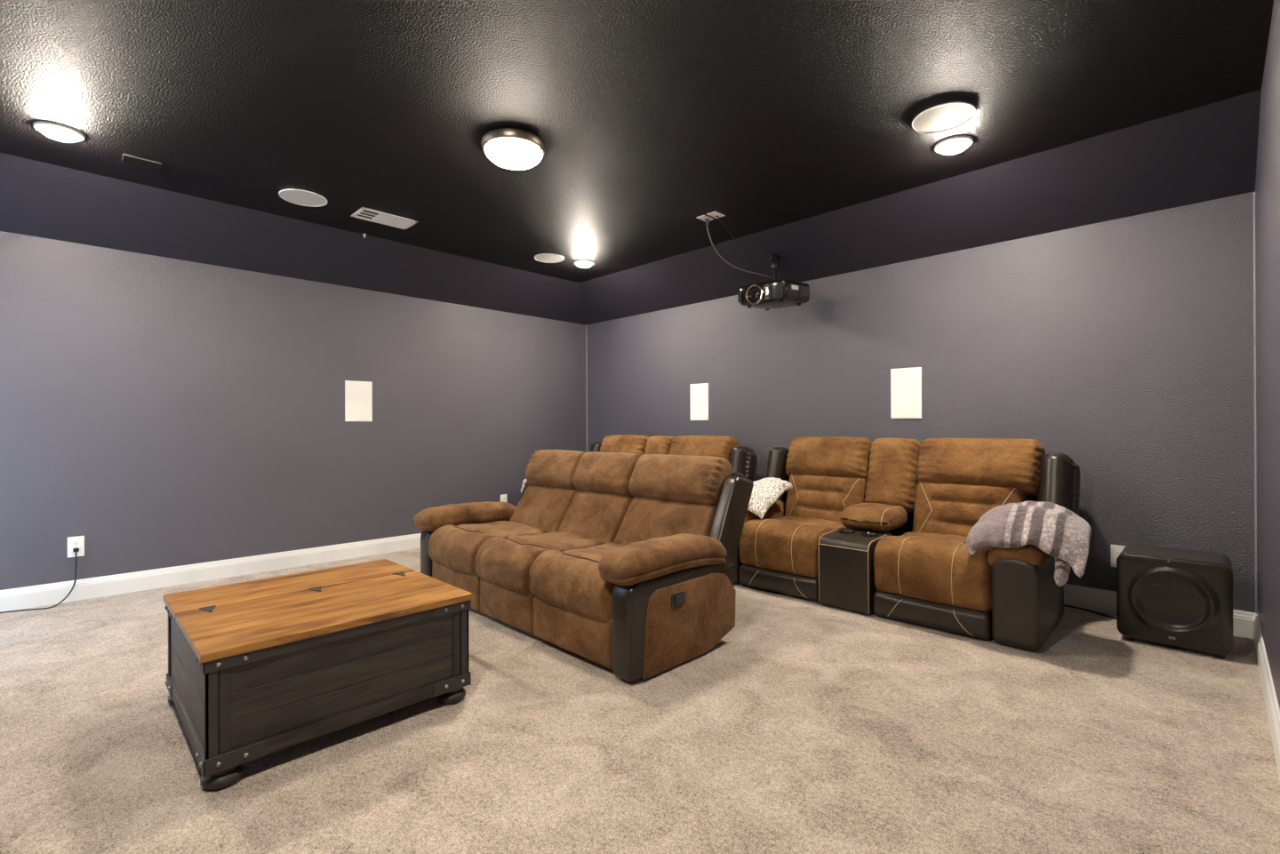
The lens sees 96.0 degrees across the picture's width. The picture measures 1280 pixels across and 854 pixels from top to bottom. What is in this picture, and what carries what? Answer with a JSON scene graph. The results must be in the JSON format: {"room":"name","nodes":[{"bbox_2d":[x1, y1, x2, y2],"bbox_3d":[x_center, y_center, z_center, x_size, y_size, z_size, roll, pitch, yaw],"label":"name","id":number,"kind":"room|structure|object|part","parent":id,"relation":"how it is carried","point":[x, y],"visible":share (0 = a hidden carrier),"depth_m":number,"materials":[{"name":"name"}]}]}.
{"room":"home theater","nodes":[
{"label":"home theater","id":0,"kind":"room"},
{"bbox_2d":[0,231,586,590],"bbox_3d":[-2.666,-0.064,5.117,0.120,2.462,5.834,0,0,45],"label":"wall","id":1,"kind":"structure","parent":0,"point":[159,412],"depth_m":4.52,"materials":[{"name":"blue paint"}]},
{"bbox_2d":[67,536,84,557],"bbox_3d":[-3.801,0.806,3.881,0.008,0.136,0.082,0,0,45],"label":"wall outlet","id":2,"kind":"object","parent":1,"relation":"attached to","point":[73,542],"visible":1,"depth_m":3.88,"materials":[{"name":"white plastic"}]},
{"bbox_2d":[72,541,79,545],"bbox_3d":[-3.800,0.786,3.880,0.004,0.029,0.033,0,0,45],"label":"socket","id":3,"kind":"object","parent":2,"relation":"attached to","point":[75,543],"depth_m":3.88,"materials":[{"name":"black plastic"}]},
{"bbox_2d":[0,533,421,612],"bbox_3d":[-2.613,1.097,5.068,0.016,0.138,5.594,0,0,45],"label":"baseboard","id":4,"kind":"structure","parent":1,"relation":"attached to","point":[26,597],"depth_m":4.31,"materials":[{"name":"white paint"}]},
{"bbox_2d":[344,380,372,421],"bbox_3d":[-2.523,-0.231,5.169,0.010,0.363,0.230,0,0,45],"label":"wall speaker","id":5,"kind":"object","parent":1,"relation":"attached to","point":[358,395],"visible":1,"depth_m":5.16,"materials":[{"name":"white plastic"}]},
{"bbox_2d":[500,494,506,502],"bbox_3d":[-1.472,0.797,6.221,0.008,0.136,0.082,0,0,45],"label":"wall outlet","id":6,"kind":"object","parent":1,"relation":"attached to","point":[503,498],"visible":0.65,"depth_m":6.22,"materials":[{"name":"white plastic"}]},
{"bbox_2d":[0,89,1261,325],"bbox_3d":[-0.643,-1.456,3.101,5.603,0.400,5.594,0,0,45],"label":"soffit","id":7,"kind":"structure","parent":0,"point":[1208,152],"depth_m":4.00,"materials":[{"name":"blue paint"}]},
{"bbox_2d":[737,254,809,311],"bbox_3d":[1.084,-1.207,4.707,0.468,0.469,0.441,0,0,-45],"label":"projector","id":8,"kind":"object","parent":7,"relation":"hanging from","point":[780,293],"visible":1,"depth_m":4.58,"materials":[{"name":"black paint"}]},
{"bbox_2d":[737,291,742,302],"bbox_3d":[0.825,-1.065,4.713,0.035,0.085,0.042,1,5,45],"label":"vent","id":9,"kind":"object","parent":8,"relation":"attached to","point":[740,293],"depth_m":4.70,"materials":[{"name":"black plastic"}]},
{"bbox_2d":[772,283,783,298],"bbox_3d":[1.065,-1.054,4.458,0.075,0.105,0.025,1,5,45],"label":"vent","id":10,"kind":"object","parent":8,"relation":"attached to","point":[777,288],"depth_m":4.46,"materials":[{"name":"black plastic"}]},
{"bbox_3d":[1.220,-1.099,4.533,0.002,0.033,0.105,1,5,45],"label":"label plate","id":11,"kind":"part","parent":8,"relation":"part of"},
{"bbox_2d":[800,285,808,296],"bbox_3d":[1.330,-1.096,4.645,0.003,0.075,0.118,1,5,45],"label":"vent","id":12,"kind":"object","parent":8,"relation":"attached to","point":[804,289],"depth_m":4.64,"materials":[{"name":"black plastic"}]},
{"bbox_2d":[0,0,1273,282],"bbox_3d":[-0.642,-1.606,2.672,4.996,0.100,4.987,0,0,45],"label":"ceiling","id":13,"kind":"structure","parent":0,"point":[651,117],"depth_m":2.71,"materials":[{"name":"black paint"}]},
{"bbox_2d":[32,120,84,142],"bbox_3d":[-3.030,-1.526,3.006,0.190,0.041,0.190,0,0,45],"label":"recessed light","id":14,"kind":"object","parent":13,"relation":"in","point":[58,132],"visible":1,"depth_m":2.97,"materials":[{"name":"white glass"}]},
{"bbox_2d":[121,152,162,172],"bbox_3d":[-2.902,-1.540,3.355,0.152,0.014,0.173,0,0,45],"label":"ceiling panel","id":15,"kind":"object","parent":13,"relation":"attached to","point":[129,159],"visible":1,"depth_m":3.35,"materials":[{"name":"black paint"}]},
{"bbox_2d":[278,189,327,207],"bbox_3d":[-2.272,-1.545,3.886,0.286,0.007,0.286,0,0,45],"label":"ceiling speaker","id":16,"kind":"object","parent":13,"relation":"attached to","point":[297,196],"visible":1,"depth_m":3.87,"materials":[{"name":"white plastic"}]},
{"bbox_2d":[351,207,418,229],"bbox_3d":[-1.893,-1.545,4.275,0.232,0.009,0.404,0,0,45],"label":"ceiling vent","id":17,"kind":"object","parent":13,"relation":"in","point":[364,213],"visible":1,"depth_m":4.26,"materials":[{"name":"white plastic"}]},
{"bbox_2d":[480,128,545,169],"bbox_3d":[-0.689,-1.494,3.144,0.344,0.123,0.344,0,0,45],"label":"light","id":18,"kind":"object","parent":13,"relation":"attached to","point":[513,148],"visible":1,"depth_m":3.05,"materials":[{"name":"white glass"}]},
{"bbox_2d":[534,253,564,263],"bbox_3d":[-0.832,-1.549,5.282,0.274,0.007,0.274,0,0,45],"label":"ceiling speaker","id":19,"kind":"object","parent":13,"relation":"attached to","point":[548,258],"visible":1,"depth_m":5.27,"materials":[{"name":"white plastic"}]},
{"bbox_2d":[574,259,593,267],"bbox_3d":[-0.527,-1.533,5.432,0.190,0.041,0.190,0,0,45],"label":"recessed light","id":20,"kind":"object","parent":13,"relation":"in","point":[582,263],"visible":1,"depth_m":5.38,"materials":[{"name":"white glass"}]},
{"bbox_2d":[696,215,713,221],"bbox_3d":[0.486,-1.553,4.291,0.076,0.012,0.120,0,0,45],"label":"cable plate","id":21,"kind":"object","parent":13,"relation":"attached to","point":[703,218],"visible":0.91,"depth_m":4.28,"materials":[{"name":"white plastic"}]},
{"bbox_2d":[705,218,772,279],"bbox_3d":[0.781,-1.369,4.450,0.662,0.363,0.041,0,0,-30],"label":"cable","id":22,"kind":"object","parent":21,"relation":"hanging from","point":[707,220],"visible":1,"depth_m":4.35,"materials":[{"name":"grey plastic"}]},
{"bbox_2d":[706,211,724,218],"bbox_3d":[0.556,-1.553,4.221,0.076,0.012,0.120,0,0,45],"label":"cable plate","id":23,"kind":"object","parent":13,"relation":"attached to","point":[715,214],"visible":1,"depth_m":4.21,"materials":[{"name":"white plastic"}]},
{"bbox_2d":[717,216,761,282],"bbox_3d":[0.820,-1.373,4.540,0.052,0.353,0.783,0,0,36],"label":"lead","id":24,"kind":"object","parent":23,"relation":"hanging from","point":[717,217],"visible":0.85,"depth_m":4.49,"materials":[{"name":"black plastic"}]},
{"bbox_2d":[912,101,975,133],"bbox_3d":[1.532,-1.561,2.911,0.286,0.007,0.286,0,0,45],"label":"ceiling speaker","id":25,"kind":"object","parent":13,"relation":"attached to","point":[949,116],"visible":1,"depth_m":2.90,"materials":[{"name":"white plastic"}]},
{"bbox_2d":[934,135,973,154],"bbox_3d":[1.733,-1.544,3.184,0.190,0.041,0.190,0,0,45],"label":"recessed light","id":26,"kind":"object","parent":13,"relation":"in","point":[956,144],"visible":1,"depth_m":3.14,"materials":[{"name":"white glass"}]},
{"bbox_2d":[0,547,1279,853],"bbox_3d":[-0.632,1.206,3.097,5.843,0.100,5.834,0,0,45],"label":"floor","id":27,"kind":"structure","parent":0,"point":[810,727],"depth_m":2.04,"materials":[{"name":"beige carpet"}]},
{"bbox_2d":[0,547,79,613],"bbox_3d":[-4.054,0.992,3.531,0.126,0.356,0.882,0,0,45],"label":"power cable","id":28,"kind":"object","parent":27,"relation":"on","point":[76,549],"visible":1,"depth_m":3.82,"materials":[{"name":"black plastic"}]},
{"bbox_2d":[163,559,472,790],"bbox_3d":[-1.363,0.931,2.440,0.930,0.455,0.928,0,0,45],"label":"trunk coffee table","id":29,"kind":"object","parent":27,"relation":"on","point":[258,668],"visible":1,"depth_m":2.13,"materials":[{"name":"brown wood"}]},
{"bbox_3d":[-1.977,0.911,2.439,0.033,0.276,0.033,0,0,45],"label":"corner post","id":30,"kind":"part","parent":29,"relation":"part of","materials":[{"name":"metal"}]},
{"bbox_3d":[-1.676,0.754,2.126,0.909,0.040,0.020,0,0,45],"label":"rail","id":31,"kind":"part","parent":29,"relation":"part of","materials":[{"name":"black wood"}]},
{"bbox_3d":[-1.671,0.909,2.131,0.849,0.278,0.014,0,0,45],"label":"panel","id":32,"kind":"part","parent":29,"relation":"part of","materials":[{"name":"black wood"}]},
{"bbox_3d":[-1.674,1.069,2.127,0.909,0.052,0.024,0,0,45],"label":"rail","id":33,"kind":"part","parent":29,"relation":"part of","materials":[{"name":"black wood"}]},
{"bbox_3d":[-1.361,0.907,1.826,0.033,0.276,0.033,0,0,45],"label":"corner post","id":34,"kind":"part","parent":29,"relation":"part of","materials":[{"name":"metal"}]},
{"bbox_3d":[-1.234,0.721,2.311,0.562,0.026,0.927,0,0,45],"label":"lid","id":35,"kind":"part","parent":29,"relation":"part of","materials":[{"name":"brown wood"}]},
{"bbox_3d":[-1.049,1.067,2.128,0.024,0.052,0.907,0,0,45],"label":"rail","id":36,"kind":"part","parent":29,"relation":"part of","materials":[{"name":"black wood"}]},
{"bbox_3d":[-1.054,0.907,2.133,0.015,0.278,0.847,0,0,45],"label":"panel","id":37,"kind":"part","parent":29,"relation":"part of","materials":[{"name":"black wood"}]},
{"bbox_3d":[-1.048,0.752,2.127,0.020,0.040,0.907,0,0,45],"label":"rail","id":38,"kind":"part","parent":29,"relation":"part of","materials":[{"name":"black wood"}]},
{"bbox_3d":[-0.748,0.906,2.441,0.033,0.276,0.033,0,0,45],"label":"corner post","id":39,"kind":"part","parent":29,"relation":"part of","materials":[{"name":"metal"}]},
{"bbox_2d":[413,449,753,681],"bbox_3d":[-0.456,0.663,3.628,2.179,0.987,1.078,0,0,45],"label":"reclining sofa","id":40,"kind":"object","parent":27,"relation":"on","point":[621,563],"visible":0.99,"depth_m":3.16,"materials":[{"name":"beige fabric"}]},
{"bbox_3d":[-1.221,0.931,4.269,0.135,0.456,0.796,0,0,45],"label":"arm","id":41,"kind":"part","parent":40,"relation":"part of","materials":[{"name":"brown leather"}]},
{"bbox_3d":[-1.171,1.014,3.755,0.628,0.244,0.130,0,0,45],"label":"footrest panel","id":42,"kind":"part","parent":40,"relation":"part of","materials":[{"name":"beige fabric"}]},
{"bbox_2d":[428,520,550,575],"bbox_3d":[-1.008,0.799,3.920,0.632,0.282,0.678,0,0,45],"label":"seat cushion","id":43,"kind":"object","parent":40,"relation":"on","point":[453,546],"depth_m":3.76,"materials":[{"name":"brown fabric"}]},
{"bbox_3d":[-0.747,1.012,3.334,0.554,0.244,0.126,0,0,45],"label":"footrest panel","id":44,"kind":"part","parent":40,"relation":"part of","materials":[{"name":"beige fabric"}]},
{"bbox_2d":[475,531,605,594],"bbox_3d":[-0.582,0.795,3.501,0.558,0.286,0.671,0,0,45],"label":"seat cushion","id":45,"kind":"object","parent":40,"relation":"on","point":[503,565],"depth_m":3.32,"materials":[{"name":"brown fabric"}]},
{"bbox_2d":[509,485,575,532],"bbox_3d":[-0.686,0.623,4.202,0.592,0.387,0.314,0,0,45],"label":"cushion","id":46,"kind":"object","parent":40,"relation":"on","point":[544,507],"depth_m":4.10,"materials":[{"name":"brown fabric"}]},
{"bbox_3d":[-0.325,1.010,2.912,0.628,0.244,0.127,0,0,45],"label":"footrest panel","id":47,"kind":"part","parent":40,"relation":"part of","materials":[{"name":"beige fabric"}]},
{"bbox_2d":[528,542,627,623],"bbox_3d":[-0.160,0.794,3.078,0.632,0.284,0.675,0,0,45],"label":"seat cushion","id":48,"kind":"object","parent":40,"relation":"on","point":[570,585],"depth_m":2.85,"materials":[{"name":"brown fabric"}]},
{"bbox_2d":[558,490,633,543],"bbox_3d":[-0.279,0.621,3.798,0.556,0.387,0.314,0,0,45],"label":"cushion","id":49,"kind":"object","parent":40,"relation":"on","point":[599,516],"depth_m":3.71,"materials":[{"name":"brown fabric"}]},
{"bbox_3d":[-0.215,0.561,3.870,1.960,0.590,0.395,0,0,45],"label":"panel","id":50,"kind":"part","parent":40,"relation":"part of","materials":[{"name":"brown fabric"}]},
{"bbox_2d":[614,496,716,544],"bbox_3d":[0.157,0.619,3.365,0.672,0.386,0.312,0,0,45],"label":"cushion","id":51,"kind":"object","parent":40,"relation":"on","point":[640,518],"depth_m":3.33,"materials":[{"name":"brown fabric"}]},
{"bbox_3d":[0.190,0.924,2.865,0.135,0.456,0.796,0,0,45],"label":"arm","id":52,"kind":"part","parent":40,"relation":"part of","materials":[{"name":"brown fabric"}]},
{"bbox_3d":[0.181,0.825,2.752,0.007,0.068,0.100,0,0,45],"label":"recliner handle","id":53,"kind":"part","parent":40,"relation":"part of","materials":[{"name":"black plastic"}]},
{"bbox_3d":[0.190,0.825,2.752,0.009,0.046,0.060,0,0,45],"label":"lever","id":54,"kind":"part","parent":40,"relation":"part of","materials":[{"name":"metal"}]},
{"bbox_3d":[0.261,0.946,2.841,0.013,0.390,0.706,0,0,45],"label":"panel","id":55,"kind":"part","parent":40,"relation":"part of","materials":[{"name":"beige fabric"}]},
{"bbox_2d":[590,434,757,481],"bbox_3d":[0.003,0.619,5.534,2.112,1.075,1.027,0,0,45],"label":"reclining loveseat","id":56,"kind":"object","parent":27,"relation":"on","point":[743,460],"visible":0.07,"depth_m":5.37,"materials":[{"name":"brown fabric"}]},
{"bbox_2d":[520,479,526,493],"bbox_3d":[-0.855,0.553,6.044,0.594,0.314,0.610,0,0,45],"label":"throw blanket","id":57,"kind":"object","parent":56,"relation":"on","point":[524,480],"visible":0.02,"depth_m":6.00,"materials":[{"name":"white fabric"}]},
{"bbox_2d":[644,435,674,455],"bbox_3d":[0.193,0.349,5.728,0.352,0.527,0.316,0,0,45],"label":"cushion","id":58,"kind":"object","parent":56,"relation":"on","point":[656,444],"depth_m":5.65,"materials":[{"name":"brown fabric"}]},
{"bbox_2d":[730,436,1080,651],"bbox_3d":[1.623,0.611,3.922,2.112,1.075,1.027,0,0,45],"label":"reclining loveseat","id":59,"kind":"object","parent":27,"relation":"on","point":[882,526],"visible":0.84,"depth_m":3.64,"materials":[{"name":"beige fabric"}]},
{"bbox_3d":[0.902,0.907,4.522,0.214,0.475,0.790,0,0,45],"label":"arm","id":60,"kind":"part","parent":59,"relation":"part of","materials":[{"name":"brown leather"}]},
{"bbox_2d":[747,477,792,519],"bbox_3d":[0.853,0.531,4.435,0.482,0.270,0.480,0,0,45],"label":"throw blanket","id":61,"kind":"object","parent":59,"relation":"on","point":[765,492],"visible":0.53,"depth_m":4.28,"materials":[{"name":"white fabric"}]},
{"bbox_3d":[0.960,1.066,3.974,0.628,0.150,0.121,0,0,45],"label":"footrest panel","id":62,"kind":"part","parent":59,"relation":"part of","materials":[{"name":"brown leather"}]},
{"bbox_2d":[739,516,853,578],"bbox_3d":[1.121,0.834,4.138,0.628,0.354,0.625,0,0,45],"label":"seat cushion","id":63,"kind":"object","parent":59,"relation":"on","point":[771,547],"depth_m":3.93,"materials":[{"name":"brown fabric"}]},
{"bbox_2d":[784,474,867,530],"bbox_3d":[1.422,0.574,4.413,0.628,0.419,0.278,0,0,45],"label":"cushion","id":64,"kind":"object","parent":59,"relation":"on","point":[825,497],"depth_m":4.33,"materials":[{"name":"brown fabric"}]},
{"bbox_3d":[1.590,0.608,3.920,0.344,0.153,0.374,0,0,45],"label":"console armrest","id":65,"kind":"part","parent":59,"relation":"part of","materials":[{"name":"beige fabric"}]},
{"bbox_2d":[864,438,920,513],"bbox_3d":[1.812,0.340,4.116,0.352,0.527,0.316,0,0,45],"label":"cushion","id":66,"kind":"object","parent":59,"relation":"on","point":[892,467],"depth_m":4.02,"materials":[{"name":"brown fabric"}]},
{"bbox_3d":[1.650,1.063,3.287,0.628,0.150,0.121,0,0,45],"label":"footrest panel","id":67,"kind":"part","parent":59,"relation":"part of","materials":[{"name":"brown leather"}]},
{"bbox_2d":[873,531,991,611],"bbox_3d":[1.812,0.831,3.451,0.628,0.353,0.624,0,0,45],"label":"seat cushion","id":68,"kind":"object","parent":59,"relation":"on","point":[931,571],"depth_m":3.24,"materials":[{"name":"brown fabric"}]},
{"bbox_3d":[1.886,0.614,4.217,1.800,0.828,0.238,0,0,45],"label":"panel","id":69,"kind":"part","parent":59,"relation":"part of","materials":[{"name":"brown leather"}]},
{"bbox_2d":[912,481,1027,536],"bbox_3d":[2.113,0.570,3.726,0.628,0.420,0.276,0,0,45],"label":"cushion","id":70,"kind":"object","parent":59,"relation":"on","point":[941,508],"depth_m":3.69,"materials":[{"name":"brown fabric"}]},
{"bbox_3d":[2.198,0.900,3.233,0.214,0.475,0.790,0,0,45],"label":"arm","id":71,"kind":"part","parent":59,"relation":"part of","materials":[{"name":"brown leather"}]},
{"bbox_2d":[966,500,1091,586],"bbox_3d":[2.077,0.603,3.055,0.524,0.386,0.509,0,0,45],"label":"throw blanket","id":72,"kind":"object","parent":59,"relation":"on","point":[1057,531],"visible":1,"depth_m":2.91,"materials":[{"name":"grey fabric"}]},
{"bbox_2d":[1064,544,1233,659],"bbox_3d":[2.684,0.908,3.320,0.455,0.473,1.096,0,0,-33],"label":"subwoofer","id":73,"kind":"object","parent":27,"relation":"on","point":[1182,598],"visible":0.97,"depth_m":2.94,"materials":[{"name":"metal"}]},
{"bbox_3d":[2.742,1.092,3.559,0.098,0.106,0.760,0,0,-33],"label":"power cord","id":74,"kind":"part","parent":73,"relation":"part of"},
{"bbox_3d":[2.717,0.895,2.942,0.438,0.448,0.038,0,0,45],"label":"panel","id":75,"kind":"part","parent":73,"relation":"part of","materials":[{"name":"black plastic"}]},
{"bbox_2d":[586,192,1255,612],"bbox_3d":[1.421,-0.080,5.082,5.723,2.462,0.120,0,0,45],"label":"wall","id":76,"kind":"structure","parent":0,"point":[1123,348],"depth_m":3.76,"materials":[{"name":"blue paint"}]},
{"bbox_2d":[585,325,587,452],"bbox_3d":[-0.650,-0.111,7.053,0.007,2.269,0.007,0,0,45],"label":"trim","id":77,"kind":"structure","parent":76,"relation":"attached to","point":[586,325],"depth_m":7.05,"materials":[{"name":"grey paint"}]},
{"bbox_2d":[690,383,708,420],"bbox_3d":[0.599,-0.252,5.807,0.233,0.371,0.010,0,0,45],"label":"wall speaker","id":78,"kind":"object","parent":76,"relation":"attached to","point":[699,392],"visible":1,"depth_m":5.79,"materials":[{"name":"white plastic"}]},
{"bbox_2d":[890,367,921,419],"bbox_3d":[2.027,-0.256,4.386,0.227,0.387,0.010,0,0,45],"label":"wall speaker","id":79,"kind":"object","parent":76,"relation":"attached to","point":[906,383],"visible":1,"depth_m":4.38,"materials":[{"name":"white plastic"}]},
{"bbox_2d":[1110,544,1125,567],"bbox_3d":[2.916,0.789,3.505,0.082,0.136,0.008,0,0,45],"label":"wall outlet","id":80,"kind":"object","parent":76,"relation":"attached to","point":[1116,550],"visible":0.41,"depth_m":3.52,"materials":[{"name":"white plastic"}]},
{"bbox_2d":[1064,584,1255,639],"bbox_3d":[1.335,1.082,5.074,5.603,0.138,0.016,0,0,45],"label":"baseboard","id":81,"kind":"structure","parent":76,"relation":"attached to","point":[1089,598],"depth_m":3.55,"materials":[{"name":"white paint"}]},
{"bbox_2d":[1253,192,1256,613],"bbox_3d":[3.316,-0.131,3.105,0.007,2.269,0.007,0,0,45],"label":"trim","id":82,"kind":"structure","parent":76,"relation":"attached to","point":[1254,320],"depth_m":3.10,"materials":[{"name":"grey paint"}]},
{"bbox_2d":[1255,0,1279,709],"bbox_3d":[1.348,-0.260,1.038,0.120,2.812,5.714,0,0,45],"label":"wall","id":83,"kind":"structure","parent":0,"point":[1268,167],"depth_m":2.33,"materials":[{"name":"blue paint"}]},
{"bbox_2d":[1252,613,1279,781],"bbox_3d":[1.347,1.077,1.127,0.016,0.138,5.594,0,0,45],"label":"baseboard","id":84,"kind":"structure","parent":83,"relation":"attached to","point":[1272,708],"depth_m":2.29,"materials":[{"name":"white paint"}]}
]}

